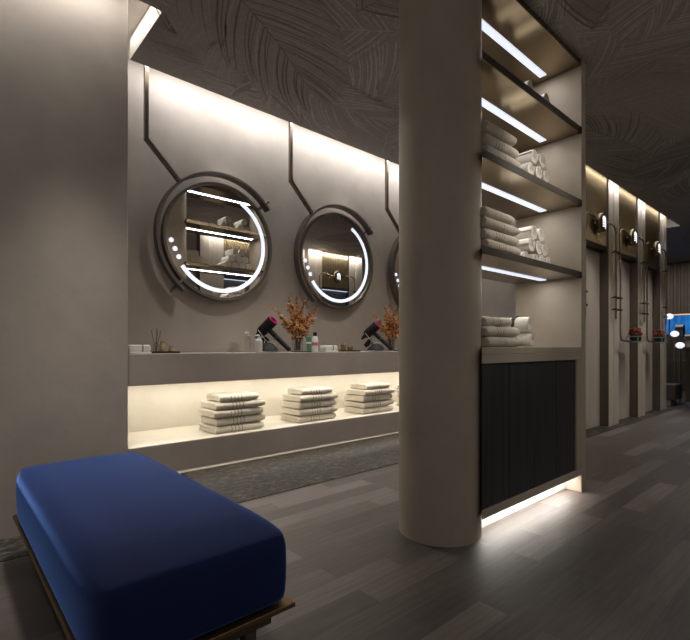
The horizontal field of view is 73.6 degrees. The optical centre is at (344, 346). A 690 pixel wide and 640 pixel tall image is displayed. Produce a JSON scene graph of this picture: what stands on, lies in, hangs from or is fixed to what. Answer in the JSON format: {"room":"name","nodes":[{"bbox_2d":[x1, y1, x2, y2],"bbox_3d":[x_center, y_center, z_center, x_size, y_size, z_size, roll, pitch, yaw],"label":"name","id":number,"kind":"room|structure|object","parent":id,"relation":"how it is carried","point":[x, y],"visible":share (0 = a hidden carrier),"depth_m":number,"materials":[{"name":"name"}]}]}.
{"room":"changing room","nodes":[
{"label":"changing room","id":0,"kind":"room"},
{"bbox_2d":[0,0,127,539],"bbox_3d":[-2.724,-0.565,2.068,3.071,3.130,0.790,0,0,-42],"label":"wall","id":1,"kind":"structure","parent":0,"point":[64,63],"depth_m":2.56,"materials":[{"name":"paint"}]},
{"bbox_2d":[128,58,398,351],"bbox_3d":[-0.170,-0.565,4.763,4.329,3.130,0.150,0,0,-42],"label":"wall","id":2,"kind":"structure","parent":0,"point":[196,129],"depth_m":4.01,"materials":[{"name":"paint"}]},
{"bbox_2d":[144,65,271,300],"bbox_3d":[-1.078,-1.256,3.765,1.111,1.742,0.135,0,0,-42],"label":"round mirror","id":3,"kind":"object","parent":2,"relation":"attached to","point":[216,241],"visible":1,"depth_m":3.75,"materials":[{"name":"brown metal"}]},
{"bbox_2d":[169,202,264,292],"bbox_3d":[-1.029,-0.844,3.808,0.850,0.788,0.003,0,0,-42],"label":"light","id":4,"kind":"object","parent":3,"relation":"attached to","point":[215,247],"depth_m":3.79,"materials":[{"name":"white"}]},
{"bbox_2d":[166,185,268,297],"bbox_3d":[-1.026,-0.867,3.817,0.918,0.918,0.004,0,0,-42],"label":"mirror glass","id":5,"kind":"object","parent":3,"relation":"attached to","point":[217,239],"depth_m":3.79,"materials":[{"name":"white"}]},
{"bbox_2d":[288,122,372,308],"bbox_3d":[-0.121,-1.256,4.615,1.111,1.742,0.135,0,0,-42],"label":"round mirror","id":6,"kind":"object","parent":2,"relation":"attached to","point":[333,258],"visible":1,"depth_m":4.60,"materials":[{"name":"brown metal"}]},
{"bbox_2d":[304,228,367,302],"bbox_3d":[-0.072,-0.844,4.658,0.850,0.788,0.003,0,0,-42],"label":"light","id":7,"kind":"object","parent":6,"relation":"attached to","point":[335,259],"depth_m":4.65,"materials":[{"name":"white"}]},
{"bbox_2d":[303,215,370,306],"bbox_3d":[-0.068,-0.867,4.666,0.918,0.918,0.004,0,0,-42],"label":"mirror glass","id":8,"kind":"object","parent":6,"relation":"attached to","point":[336,251],"depth_m":4.65,"materials":[{"name":"white"}]},
{"bbox_2d":[385,160,398,307],"bbox_3d":[0.836,-1.256,5.465,1.111,1.742,0.135,0,0,-42],"label":"round mirror","id":9,"kind":"object","parent":2,"relation":"attached to","point":[393,262],"visible":0.24,"depth_m":5.14,"materials":[{"name":"brown metal"}]},
{"bbox_2d":[395,250,398,291],"bbox_3d":[0.889,-0.867,5.516,0.918,0.918,0.004,0,0,-42],"label":"mirror glass","id":10,"kind":"object","parent":9,"relation":"attached to","point":[397,251],"depth_m":5.25,"materials":[{"name":"white"}]},
{"bbox_2d":[0,391,689,639],"bbox_3d":[3.217,1.025,5.263,16.200,0.050,8.400,0,0,-42],"label":"floor","id":11,"kind":"structure","parent":0,"point":[610,559],"depth_m":2.10,"materials":[{"name":"grey wood"}]},
{"bbox_2d":[13,452,294,639],"bbox_3d":[-0.869,0.769,1.823,0.578,0.463,1.512,0,0,-42],"label":"upholstered bench","id":12,"kind":"object","parent":11,"relation":"on","point":[121,546],"visible":1,"depth_m":1.36,"materials":[{"name":"blue fabric"}]},
{"bbox_2d":[0,433,398,562],"bbox_3d":[-0.956,1.008,3.337,7.399,0.024,0.940,0,0,-42],"label":"rug","id":13,"kind":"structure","parent":11,"relation":"on","point":[239,482],"depth_m":3.69,"materials":[{"name":"carpet"}]},
{"bbox_2d":[128,351,398,472],"bbox_3d":[0.080,0.519,4.482,4.325,0.952,0.598,0,0,-42],"label":"vanity counter","id":14,"kind":"object","parent":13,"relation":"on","point":[166,391],"depth_m":3.56,"materials":[{"name":"paint"}]},
{"bbox_2d":[128,345,151,353],"bbox_3d":[-1.348,0.013,3.002,0.141,0.058,0.095,0,0,-42],"label":"hand towel","id":15,"kind":"object","parent":14,"relation":"on","point":[132,349],"visible":0.82,"depth_m":2.96,"materials":[{"name":"white fabric"}]},
{"bbox_2d":[149,351,179,352],"bbox_3d":[-1.228,0.035,3.122,0.180,0.014,0.110,0,0,-42],"label":"tray","id":16,"kind":"object","parent":14,"relation":"on","point":[149,351],"visible":0.76,"depth_m":3.08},
{"bbox_2d":[151,328,160,350],"bbox_3d":[-1.263,-0.046,3.084,0.046,0.160,0.061,0,0,-4],"label":"reed diffuser","id":17,"kind":"object","parent":16,"relation":"on","point":[156,328],"visible":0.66,"depth_m":3.09,"materials":[{"name":"brown wood"}]},
{"bbox_2d":[160,341,164,350],"bbox_3d":[-1.234,-0.004,3.117,0.034,0.076,0.034,0,0,-42],"label":"bottle","id":18,"kind":"object","parent":16,"relation":"on","point":[162,343],"visible":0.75,"depth_m":3.10,"materials":[{"name":"glass"}]},
{"bbox_2d":[199,421,263,433],"bbox_3d":[-0.864,0.597,3.513,0.405,0.058,0.279,0,0,-42],"label":"folded towel","id":19,"kind":"object","parent":14,"relation":"on","point":[214,429],"visible":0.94,"depth_m":3.40,"materials":[{"name":"fabric"}]},
{"bbox_2d":[201,413,264,425],"bbox_3d":[-0.854,0.540,3.525,0.405,0.057,0.276,0,0,-42],"label":"folded towel","id":20,"kind":"object","parent":19,"relation":"on","point":[252,417],"visible":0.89,"depth_m":3.41,"materials":[{"name":"fabric"}]},
{"bbox_2d":[198,406,263,417],"bbox_3d":[-0.868,0.483,3.507,0.405,0.057,0.278,0,0,-42],"label":"folded towel","id":21,"kind":"object","parent":20,"relation":"on","point":[212,413],"visible":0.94,"depth_m":3.39,"materials":[{"name":"fabric"}]},
{"bbox_2d":[200,398,264,409],"bbox_3d":[-0.856,0.427,3.523,0.405,0.058,0.279,0,0,-41],"label":"folded towel","id":22,"kind":"object","parent":21,"relation":"on","point":[210,404],"visible":0.94,"depth_m":3.41,"materials":[{"name":"fabric"}]},
{"bbox_2d":[206,391,258,401],"bbox_3d":[-0.855,0.372,3.501,0.320,0.053,0.237,0,0,-41],"label":"folded towel","id":23,"kind":"object","parent":22,"relation":"on","point":[236,395],"visible":1,"depth_m":3.43,"materials":[{"name":"fabric"}]},
{"bbox_2d":[255,334,261,352],"bbox_3d":[-0.657,-0.026,3.515,0.055,0.138,0.055,0,0,3],"label":"soap pump","id":24,"kind":"object","parent":14,"relation":"on","point":[258,342],"visible":1,"depth_m":3.49,"materials":[{"name":"white plastic"}]},
{"bbox_2d":[128,351,398,385],"bbox_3d":[0.080,0.142,4.482,4.325,0.199,0.598,0,0,-42],"label":"countertop","id":25,"kind":"structure","parent":14,"relation":"on","point":[182,367],"depth_m":3.39,"materials":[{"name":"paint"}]},
{"bbox_2d":[128,412,398,471],"bbox_3d":[0.080,0.724,4.482,4.325,0.192,0.598,0,0,-42],"label":"shelf","id":26,"kind":"object","parent":14,"relation":"attached to","point":[179,447],"depth_m":3.46,"materials":[{"name":"paint"}]},
{"bbox_2d":[258,330,281,351],"bbox_3d":[-0.613,-0.050,3.777,0.171,0.184,0.111,0,0,22],"label":"hair dryer stand","id":27,"kind":"object","parent":14,"relation":"on","point":[271,341],"visible":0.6,"depth_m":3.74,"materials":[{"name":"metal"}]},
{"bbox_2d":[255,316,311,351],"bbox_3d":[-0.508,-0.107,3.740,0.508,0.295,0.096,0,0,20],"label":"hair dryer","id":28,"kind":"object","parent":27,"relation":"on","point":[266,327],"visible":0.91,"depth_m":3.74,"materials":[{"name":"black plastic"}]},
{"bbox_2d":[262,343,278,351],"bbox_3d":[-0.609,0.004,3.638,0.172,0.078,0.172,0,0,-42],"label":"attachment","id":29,"kind":"object","parent":14,"relation":"on","point":[266,347],"visible":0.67,"depth_m":3.58,"materials":[{"name":"black plastic"}]},
{"bbox_2d":[280,412,335,422],"bbox_3d":[-0.318,0.597,3.998,0.405,0.057,0.276,0,0,-42],"label":"folded towel","id":30,"kind":"object","parent":14,"relation":"on","point":[322,416],"visible":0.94,"depth_m":3.88,"materials":[{"name":"fabric"}]},
{"bbox_2d":[281,406,337,415],"bbox_3d":[-0.308,0.540,4.001,0.405,0.057,0.278,0,0,-41],"label":"folded towel","id":31,"kind":"object","parent":30,"relation":"on","point":[326,409],"visible":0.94,"depth_m":3.89,"materials":[{"name":"fabric"}]},
{"bbox_2d":[281,399,336,408],"bbox_3d":[-0.312,0.483,4.004,0.405,0.058,0.279,0,0,-41],"label":"folded towel","id":32,"kind":"object","parent":31,"relation":"on","point":[287,403],"visible":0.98,"depth_m":3.89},
{"bbox_2d":[282,392,337,401],"bbox_3d":[-0.301,0.427,4.008,0.405,0.057,0.276,0,0,-42],"label":"folded towel","id":33,"kind":"object","parent":32,"relation":"on","point":[288,396],"visible":0.95,"depth_m":3.90,"materials":[{"name":"fabric"}]},
{"bbox_2d":[287,386,332,394],"bbox_3d":[-0.305,0.372,3.989,0.320,0.053,0.237,0,0,-40],"label":"folded towel","id":34,"kind":"object","parent":33,"relation":"on","point":[302,390],"visible":1,"depth_m":3.91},
{"bbox_2d":[306,336,310,350],"bbox_3d":[-0.309,-0.025,3.938,0.046,0.134,0.046,0,0,-42],"label":"tube","id":35,"kind":"object","parent":14,"relation":"on","point":[308,339],"visible":0.93,"depth_m":3.92,"materials":[{"name":"green plastic"}]},
{"bbox_2d":[312,332,317,351],"bbox_3d":[-0.257,-0.042,3.945,0.053,0.168,0.053,0,0,-42],"label":"lotion bottle","id":36,"kind":"object","parent":14,"relation":"on","point":[314,338],"visible":1,"depth_m":3.92,"materials":[{"name":"white plastic"}]},
{"bbox_2d":[319,345,337,351],"bbox_3d":[-0.144,0.013,4.071,0.141,0.058,0.095,0,0,-42],"label":"hand towel","id":37,"kind":"object","parent":14,"relation":"on","point":[323,348],"visible":1,"depth_m":4.03,"materials":[{"name":"white fabric"}]},
{"bbox_2d":[338,350,360,351],"bbox_3d":[0.029,0.035,4.238,0.210,0.014,0.110,0,0,-42],"label":"tray","id":38,"kind":"object","parent":14,"relation":"on","point":[338,350],"visible":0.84,"depth_m":4.18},
{"bbox_2d":[344,405,392,413],"bbox_3d":[0.228,0.597,4.486,0.405,0.057,0.278,0,0,-41],"label":"folded towel","id":39,"kind":"object","parent":14,"relation":"on","point":[359,410],"visible":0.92,"depth_m":4.37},
{"bbox_2d":[345,399,393,407],"bbox_3d":[0.239,0.540,4.496,0.405,0.058,0.279,0,0,-42],"label":"folded towel","id":40,"kind":"object","parent":39,"relation":"on","point":[368,404],"visible":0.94,"depth_m":4.38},
{"bbox_2d":[344,393,392,401],"bbox_3d":[0.230,0.483,4.490,0.405,0.057,0.276,0,0,-42],"label":"folded towel","id":41,"kind":"object","parent":40,"relation":"on","point":[360,398],"visible":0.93,"depth_m":4.37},
{"bbox_2d":[346,388,394,395],"bbox_3d":[0.248,0.427,4.494,0.405,0.057,0.278,0,0,-42],"label":"folded towel","id":42,"kind":"object","parent":41,"relation":"on","point":[364,392],"visible":0.97,"depth_m":4.38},
{"bbox_2d":[350,382,389,388],"bbox_3d":[0.244,0.372,4.477,0.320,0.053,0.237,0,0,-42],"label":"folded towel","id":43,"kind":"object","parent":42,"relation":"on","point":[360,385],"visible":1,"depth_m":4.40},
{"bbox_2d":[365,333,383,350],"bbox_3d":[0.295,-0.050,4.583,0.171,0.184,0.111,0,0,22],"label":"hair dryer stand","id":44,"kind":"object","parent":14,"relation":"on","point":[365,333],"visible":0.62,"depth_m":4.56,"materials":[{"name":"metal"}]},
{"bbox_2d":[361,321,398,350],"bbox_3d":[0.401,-0.107,4.547,0.508,0.295,0.096,0,0,20],"label":"hair dryer","id":45,"kind":"object","parent":44,"relation":"on","point":[374,327],"visible":0.95,"depth_m":4.55,"materials":[{"name":"black plastic"}]},
{"bbox_2d":[364,338,372,346],"bbox_3d":[0.237,-0.042,4.607,0.097,0.092,0.058,0,0,22],"label":"attachment","id":46,"kind":"object","parent":45,"relation":"attached to","point":[367,343],"visible":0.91,"depth_m":4.59,"materials":[{"name":"black plastic"}]},
{"bbox_2d":[367,343,384,350],"bbox_3d":[0.299,0.004,4.445,0.172,0.078,0.172,0,0,-42],"label":"attachment","id":47,"kind":"object","parent":14,"relation":"on","point":[375,346],"visible":0.86,"depth_m":4.39,"materials":[{"name":"black plastic"}]},
{"bbox_3d":[-0.411,-0.035,3.995,0.100,0.155,0.100,0,0,-42],"label":"flower vase","id":48,"kind":"object","parent":14,"relation":"on","visible":0},
{"bbox_2d":[269,296,316,350],"bbox_3d":[-0.435,-0.208,3.967,0.502,0.479,0.150,0,0,-42],"label":"dried flowers","id":49,"kind":"object","parent":48,"relation":"in","point":[297,328],"visible":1,"depth_m":3.97,"materials":[{"name":"orange plant"}]},
{"bbox_3d":[0.475,-0.035,4.781,0.100,0.155,0.100,0,0,-42],"label":"flower vase","id":50,"kind":"object","parent":14,"relation":"on","visible":0},
{"bbox_2d":[372,304,398,349],"bbox_3d":[0.458,-0.208,4.761,0.513,0.479,0.158,0,0,-42],"label":"dried flowers","id":51,"kind":"object","parent":50,"relation":"in","point":[392,325],"visible":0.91,"depth_m":4.75,"materials":[{"name":"orange plant"}]},
{"bbox_2d":[482,0,585,527],"bbox_3d":[1.031,-0.489,2.958,1.318,2.979,0.484,0,0,-42],"label":"shelf unit","id":52,"kind":"object","parent":11,"relation":"on","point":[534,397],"visible":0.77,"depth_m":2.95,"materials":[{"name":"paint"}]},
{"bbox_2d":[481,239,520,254],"bbox_3d":[0.784,-0.547,2.617,0.348,0.058,0.279,0,0,-42],"label":"folded towel","id":53,"kind":"object","parent":52,"relation":"on","point":[485,242],"visible":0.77,"depth_m":2.49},
{"bbox_2d":[481,228,518,245],"bbox_3d":[0.774,-0.603,2.616,0.348,0.057,0.276,0,0,-41],"label":"folded towel","id":54,"kind":"object","parent":53,"relation":"on","point":[490,234],"visible":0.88,"depth_m":2.49,"materials":[{"name":"fabric"}]},
{"bbox_2d":[481,217,519,235],"bbox_3d":[0.773,-0.660,2.610,0.348,0.057,0.278,0,0,-42],"label":"folded towel","id":55,"kind":"object","parent":54,"relation":"on","point":[488,223],"visible":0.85,"depth_m":2.49,"materials":[{"name":"fabric"}]},
{"bbox_2d":[481,206,514,224],"bbox_3d":[0.754,-0.717,2.597,0.300,0.058,0.279,0,0,-42],"label":"folded towel","id":56,"kind":"object","parent":55,"relation":"on","point":[488,212],"visible":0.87,"depth_m":2.48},
{"bbox_2d":[481,145,520,167],"bbox_3d":[0.782,-1.042,2.619,0.348,0.063,0.279,0,0,-41],"label":"folded towel","id":57,"kind":"object","parent":52,"relation":"on","point":[488,148],"visible":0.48,"depth_m":2.49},
{"bbox_2d":[481,133,518,158],"bbox_3d":[0.775,-1.105,2.618,0.348,0.063,0.276,0,0,-41],"label":"folded towel","id":58,"kind":"object","parent":57,"relation":"on","point":[486,139],"visible":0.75,"depth_m":2.50,"materials":[{"name":"fabric"}]},
{"bbox_2d":[481,120,516,145],"bbox_3d":[0.766,-1.167,2.602,0.300,0.063,0.278,0,0,-42],"label":"folded towel","id":59,"kind":"object","parent":58,"relation":"on","point":[487,127],"visible":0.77,"depth_m":2.48,"materials":[{"name":"fabric"}]},
{"bbox_2d":[482,336,521,346],"bbox_3d":[0.793,-0.030,2.627,0.348,0.058,0.279,0,0,-41],"label":"folded towel","id":60,"kind":"object","parent":52,"relation":"on","point":[488,341],"visible":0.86,"depth_m":2.50,"materials":[{"name":"fabric"}]},
{"bbox_2d":[481,326,519,336],"bbox_3d":[0.785,-0.086,2.626,0.348,0.057,0.276,0,0,-41],"label":"folded towel","id":61,"kind":"object","parent":60,"relation":"on","point":[493,331],"visible":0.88,"depth_m":2.51,"materials":[{"name":"fabric"}]},
{"bbox_2d":[482,316,511,326],"bbox_3d":[0.769,-0.141,2.612,0.275,0.053,0.237,0,0,-42],"label":"folded towel","id":62,"kind":"object","parent":61,"relation":"on","point":[486,321],"visible":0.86,"depth_m":2.51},
{"bbox_2d":[519,251,528,257],"bbox_3d":[1.078,-0.564,3.012,0.085,0.091,0.222,0,0,-42],"label":"rolled towel","id":63,"kind":"object","parent":52,"relation":"on","point":[524,253],"visible":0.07,"depth_m":2.93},
{"bbox_2d":[514,238,534,251],"bbox_3d":[1.124,-0.658,3.037,0.094,0.088,0.223,0,0,-42],"label":"rolled towel","id":64,"kind":"object","parent":63,"relation":"on","point":[528,244],"visible":0.44,"depth_m":2.96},
{"bbox_2d":[517,332,536,345],"bbox_3d":[1.144,-0.053,3.062,0.088,0.094,0.222,0,0,-41],"label":"rolled towel","id":65,"kind":"object","parent":52,"relation":"on","point":[527,338],"visible":0.44,"depth_m":2.99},
{"bbox_2d":[507,316,532,331],"bbox_3d":[1.126,-0.152,3.059,0.107,0.107,0.222,0,0,-42],"label":"rolled towel","id":66,"kind":"object","parent":65,"relation":"on","point":[521,323],"visible":0.59,"depth_m":2.99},
{"bbox_2d":[482,347,580,353],"bbox_3d":[1.001,0.019,2.935,1.242,0.038,0.480,0,0,-42],"label":"countertop","id":67,"kind":"structure","parent":52,"relation":"on","point":[485,350],"depth_m":2.66,"materials":[{"name":"paint"}]},
{"bbox_2d":[529,254,537,259],"bbox_3d":[1.163,-0.566,3.077,0.090,0.088,0.223,0,0,-42],"label":"rolled towel","id":68,"kind":"object","parent":52,"relation":"on","point":[533,256],"visible":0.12,"depth_m":3.00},
{"bbox_2d":[538,255,544,261],"bbox_3d":[1.232,-0.570,3.142,0.092,0.086,0.222,0,0,-42],"label":"rolled towel","id":69,"kind":"object","parent":52,"relation":"on","point":[540,257],"visible":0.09,"depth_m":3.07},
{"bbox_2d":[528,241,541,254],"bbox_3d":[1.200,-0.651,3.104,0.087,0.090,0.222,0,0,-42],"label":"rolled towel","id":70,"kind":"object","parent":69,"relation":"on","point":[537,250],"visible":0.19,"depth_m":3.02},
{"bbox_2d":[513,226,536,239],"bbox_3d":[1.157,-0.745,3.077,0.092,0.089,0.222,0,0,-42],"label":"rolled towel","id":71,"kind":"object","parent":70,"relation":"on","point":[530,231],"visible":0.52,"depth_m":3.01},
{"bbox_2d":[534,228,543,241],"bbox_3d":[1.232,-0.745,3.142,0.091,0.084,0.223,0,0,-42],"label":"rolled towel","id":72,"kind":"object","parent":70,"relation":"on","point":[540,233],"visible":0.25,"depth_m":3.06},
{"bbox_2d":[544,257,550,263],"bbox_3d":[1.313,-0.564,3.211,0.094,0.088,0.223,0,0,-41],"label":"rolled towel","id":73,"kind":"object","parent":52,"relation":"on","point":[547,259],"visible":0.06,"depth_m":3.12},
{"bbox_2d":[540,242,547,255],"bbox_3d":[1.272,-0.658,3.181,0.087,0.093,0.223,0,0,-42],"label":"rolled towel","id":74,"kind":"object","parent":73,"relation":"on","point":[544,250],"visible":0.16,"depth_m":3.10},
{"bbox_3d":[1.164,-1.057,3.073,0.223,0.085,0.090,0,-33,48],"label":"rolled towel","id":75,"kind":"object","parent":52,"relation":"on","visible":0},
{"bbox_2d":[520,162,534,174],"bbox_3d":[1.125,-1.144,3.045,0.091,0.085,0.223,0,0,-42],"label":"rolled towel","id":76,"kind":"object","parent":75,"relation":"on","point":[528,167],"visible":0.29,"depth_m":2.96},
{"bbox_2d":[515,149,537,164],"bbox_3d":[1.160,-1.238,3.079,0.085,0.090,0.222,-2,1,-42],"label":"rolled towel","id":77,"kind":"object","parent":76,"relation":"on","point":[531,156],"visible":0.44,"depth_m":3.01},
{"bbox_3d":[1.234,-1.064,3.144,0.222,0.090,0.085,0,30,48],"label":"rolled towel","id":78,"kind":"object","parent":52,"relation":"on","visible":0},
{"bbox_2d":[533,165,541,178],"bbox_3d":[1.201,-1.150,3.110,0.088,0.093,0.222,0,0,-41],"label":"rolled towel","id":79,"kind":"object","parent":78,"relation":"on","point":[537,172],"visible":0.17,"depth_m":3.03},
{"bbox_2d":[533,153,545,167],"bbox_3d":[1.240,-1.238,3.142,0.085,0.091,0.223,0,0,-42],"label":"rolled towel","id":80,"kind":"object","parent":79,"relation":"on","point":[541,160],"visible":0.22,"depth_m":3.06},
{"bbox_3d":[1.312,-1.064,3.208,0.223,0.090,0.085,0,27,48],"label":"rolled towel","id":81,"kind":"object","parent":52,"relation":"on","visible":0},
{"bbox_2d":[541,168,548,181],"bbox_3d":[1.279,-1.151,3.175,0.087,0.094,0.223,0,0,-42],"label":"rolled towel","id":82,"kind":"object","parent":81,"relation":"on","point":[545,175],"visible":0.18,"depth_m":3.10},
{"bbox_2d":[586,409,673,437],"bbox_3d":[3.828,1.008,6.247,3.620,0.024,0.220,0,0,-42],"label":"gravel bed","id":83,"kind":"structure","parent":11,"relation":"on","point":[596,430],"depth_m":6.08,"materials":[{"name":"stone"}]},
{"bbox_2d":[667,314,673,382],"bbox_3d":[6.267,0.178,8.907,0.140,1.644,0.140,0,0,-42],"label":"globe lamp","id":84,"kind":"object","parent":11,"relation":"on","point":[670,316],"visible":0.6,"depth_m":8.90,"materials":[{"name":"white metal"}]},
{"bbox_2d":[666,383,681,404],"bbox_3d":[5.560,0.820,8.122,0.460,0.360,0.535,0,0,-42],"label":"bench","id":85,"kind":"object","parent":11,"relation":"on","point":[673,390],"visible":0.44,"depth_m":7.86,"materials":[{"name":"paint"}]},
{"bbox_2d":[670,331,678,401],"bbox_3d":[6.026,0.353,8.426,0.140,1.294,0.140,0,0,-42],"label":"globe lamp","id":86,"kind":"object","parent":11,"relation":"on","point":[674,334],"visible":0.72,"depth_m":8.42,"materials":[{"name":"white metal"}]},
{"bbox_2d":[666,360,684,390],"bbox_3d":[7.653,0.650,10.806,0.395,0.700,3.400,0,0,-42],"label":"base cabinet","id":87,"kind":"object","parent":11,"relation":"on","point":[667,361],"visible":0.07,"depth_m":10.57,"materials":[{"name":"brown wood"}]},
{"bbox_2d":[675,342,684,403],"bbox_3d":[5.947,0.458,8.182,0.140,1.084,0.140,0,0,-42],"label":"globe lamp","id":88,"kind":"object","parent":11,"relation":"on","point":[679,345],"visible":0.97,"depth_m":8.17,"materials":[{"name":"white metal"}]},
{"bbox_2d":[675,324,684,341],"bbox_3d":[6.472,0.282,8.902,0.210,1.435,0.120,0,0,-42],"label":"arch","id":89,"kind":"object","parent":11,"relation":"on","point":[680,328],"visible":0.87,"depth_m":8.85,"materials":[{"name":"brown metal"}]},
{"bbox_2d":[675,324,684,335],"bbox_3d":[6.472,-0.328,8.902,0.210,0.215,0.120,0,0,-42],"label":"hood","id":90,"kind":"object","parent":89,"relation":"attached to","point":[680,328],"depth_m":8.84,"materials":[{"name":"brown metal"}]},
{"bbox_2d":[683,347,689,401],"bbox_3d":[6.372,0.500,7.321,0.650,1.000,1.520,0,0,-42],"label":"reception desk","id":91,"kind":"object","parent":11,"relation":"on","point":[687,349],"visible":1,"depth_m":7.64,"materials":[{"name":"brown wood"}]},
{"bbox_2d":[684,334,689,346],"bbox_3d":[6.325,0.383,8.464,0.210,1.235,0.120,0,0,-42],"label":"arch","id":92,"kind":"object","parent":11,"relation":"on","point":[687,336],"visible":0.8,"depth_m":8.41,"materials":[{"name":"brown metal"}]},
{"bbox_2d":[128,0,668,218],"bbox_3d":[3.217,-2.180,5.263,16.200,0.100,8.400,0,0,-42],"label":"ceiling slab","id":93,"kind":"structure","parent":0,"point":[137,9],"depth_m":2.95,"materials":[{"name":"paint"}]},
{"bbox_2d":[130,0,689,262],"bbox_3d":[3.217,-2.050,5.263,16.200,0.157,8.400,0,0,-42],"label":"ceiling","id":94,"kind":"structure","parent":0,"point":[328,68],"depth_m":3.23,"materials":[{"name":"paint"}]},
{"bbox_2d":[667,261,689,313],"bbox_3d":[7.661,-1.384,10.880,0.119,1.188,3.700,0,0,-42],"label":"curtain","id":95,"kind":"object","parent":94,"relation":"hanging from","point":[678,274],"visible":0.16,"depth_m":10.76,"materials":[{"name":"fabric"}]},
{"bbox_2d":[399,0,481,546],"bbox_3d":[0.517,-0.490,2.522,0.442,2.980,0.442,0,0,-42],"label":"pillar","id":96,"kind":"structure","parent":0,"point":[440,41],"depth_m":2.33,"materials":[{"name":"paint"}]},
{"bbox_2d":[482,220,515,317],"bbox_3d":[1.986,-0.565,5.701,0.140,3.130,1.610,0,0,-42],"label":"wall","id":97,"kind":"structure","parent":0,"point":[498,298],"depth_m":5.70,"materials":[{"name":"paint"}]},
{"bbox_2d":[666,312,689,359],"bbox_3d":[8.306,-0.565,10.451,0.100,3.130,5.400,0,0,-42],"label":"wall","id":98,"kind":"structure","parent":0,"point":[667,335],"depth_m":10.95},
{"bbox_2d":[666,314,689,333],"bbox_3d":[7.784,-0.537,10.923,0.035,0.475,3.400,0,0,-42],"label":"wall screen","id":99,"kind":"object","parent":98,"relation":"attached to","point":[678,319],"visible":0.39,"depth_m":10.82,"materials":[{"name":"blue"}]},
{"bbox_3d":[3.747,-0.565,6.429,3.460,3.130,0.160,0,0,-42],"label":"wall","id":100,"kind":"structure","parent":0,"visible":0},
{"bbox_2d":[586,248,599,428],"bbox_3d":[2.943,-0.099,5.595,0.750,2.190,0.050,0,0,-42],"label":"door","id":101,"kind":"structure","parent":100,"relation":"in","point":[592,257],"depth_m":5.69,"materials":[{"name":"grey wood"}]},
{"bbox_2d":[586,164,606,251],"bbox_3d":[2.976,-1.662,5.557,0.742,0.934,0.090,0,0,-42],"label":"header panel","id":102,"kind":"object","parent":100,"relation":"attached to","point":[595,181],"visible":0.59,"depth_m":5.54,"materials":[{"name":"brown metal"}]},
{"bbox_2d":[586,212,618,318],"bbox_3d":[3.015,-0.966,5.461,1.060,1.232,0.106,0,0,-42],"label":"wall lamp","id":103,"kind":"object","parent":102,"relation":"attached to","point":[601,222],"visible":0.69,"depth_m":5.48,"materials":[{"name":"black metal"}]},
{"bbox_2d":[599,178,618,426],"bbox_3d":[3.384,-0.565,5.933,0.360,3.130,0.140,0,0,-42],"label":"pillar","id":104,"kind":"structure","parent":100,"relation":"attached to","point":[609,326],"depth_m":5.82,"materials":[{"name":"paint"}]},
{"bbox_2d":[617,229,645,341],"bbox_3d":[3.868,-0.823,6.180,1.060,1.518,0.163,0,0,-42],"label":"wall lamp","id":105,"kind":"object","parent":104,"relation":"attached to","point":[632,237],"visible":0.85,"depth_m":6.12,"materials":[{"name":"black metal"}]},
{"bbox_2d":[628,327,639,340],"bbox_3d":[3.861,-0.174,6.163,0.215,0.200,0.130,0,0,-42],"label":"flower pot","id":106,"kind":"object","parent":105,"relation":"on","point":[632,330],"visible":0.98,"depth_m":6.12,"materials":[{"name":"red plant"}]},
{"bbox_2d":[626,336,644,341],"bbox_3d":[3.908,-0.105,6.202,0.270,0.082,0.144,0,0,-42],"label":"wire tray","id":107,"kind":"object","parent":105,"relation":"on","point":[626,336],"depth_m":6.12,"materials":[{"name":"metal"}]},
{"bbox_2d":[619,261,628,419],"bbox_3d":[3.776,-0.099,6.335,0.760,2.190,0.050,0,0,-42],"label":"door","id":108,"kind":"structure","parent":100,"relation":"in","point":[623,346],"depth_m":6.45,"materials":[{"name":"grey wood"}]},
{"bbox_2d":[619,186,636,262],"bbox_3d":[3.810,-1.662,6.298,0.752,0.934,0.090,0,0,-42],"label":"header panel","id":109,"kind":"object","parent":100,"relation":"attached to","point":[627,201],"visible":0.66,"depth_m":6.28,"materials":[{"name":"brown metal"}]},
{"bbox_2d":[629,197,644,417],"bbox_3d":[4.211,-0.565,6.667,0.330,3.130,0.140,0,0,-42],"label":"pillar","id":110,"kind":"structure","parent":100,"relation":"attached to","point":[636,349],"depth_m":6.56,"materials":[{"name":"paint"}]},
{"bbox_2d":[642,241,667,342],"bbox_3d":[4.675,-0.823,6.897,1.060,1.518,0.163,0,0,-42],"label":"wall lamp","id":111,"kind":"object","parent":110,"relation":"attached to","point":[656,248],"visible":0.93,"depth_m":6.83,"materials":[{"name":"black metal"}]},
{"bbox_2d":[652,329,662,341],"bbox_3d":[4.670,-0.172,6.878,0.216,0.197,0.132,0,0,-42],"label":"flower pot","id":112,"kind":"object","parent":111,"relation":"on","point":[656,332],"visible":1,"depth_m":6.84,"materials":[{"name":"red plant"}]},
{"bbox_2d":[651,337,666,342],"bbox_3d":[4.715,-0.105,6.919,0.270,0.082,0.144,0,0,-42],"label":"wire tray","id":113,"kind":"object","parent":111,"relation":"on","point":[651,337],"depth_m":6.84,"materials":[{"name":"metal"}]},
{"bbox_2d":[645,269,651,411],"bbox_3d":[4.584,-0.099,7.052,0.740,2.190,0.050,0,0,-42],"label":"door","id":114,"kind":"structure","parent":100,"relation":"in","point":[648,345],"depth_m":7.16,"materials":[{"name":"grey wood"}]},
{"bbox_2d":[645,203,658,270],"bbox_3d":[4.617,-1.662,7.015,0.732,0.934,0.090,0,0,-42],"label":"header panel","id":115,"kind":"object","parent":100,"relation":"attached to","point":[651,215],"visible":0.54,"depth_m":6.99,"materials":[{"name":"brown metal"}]},
{"bbox_2d":[652,212,665,410],"bbox_3d":[5.014,-0.565,7.381,0.340,3.130,0.140,0,0,-42],"label":"pillar","id":116,"kind":"structure","parent":100,"relation":"attached to","point":[658,277],"depth_m":7.26,"materials":[{"name":"paint"}]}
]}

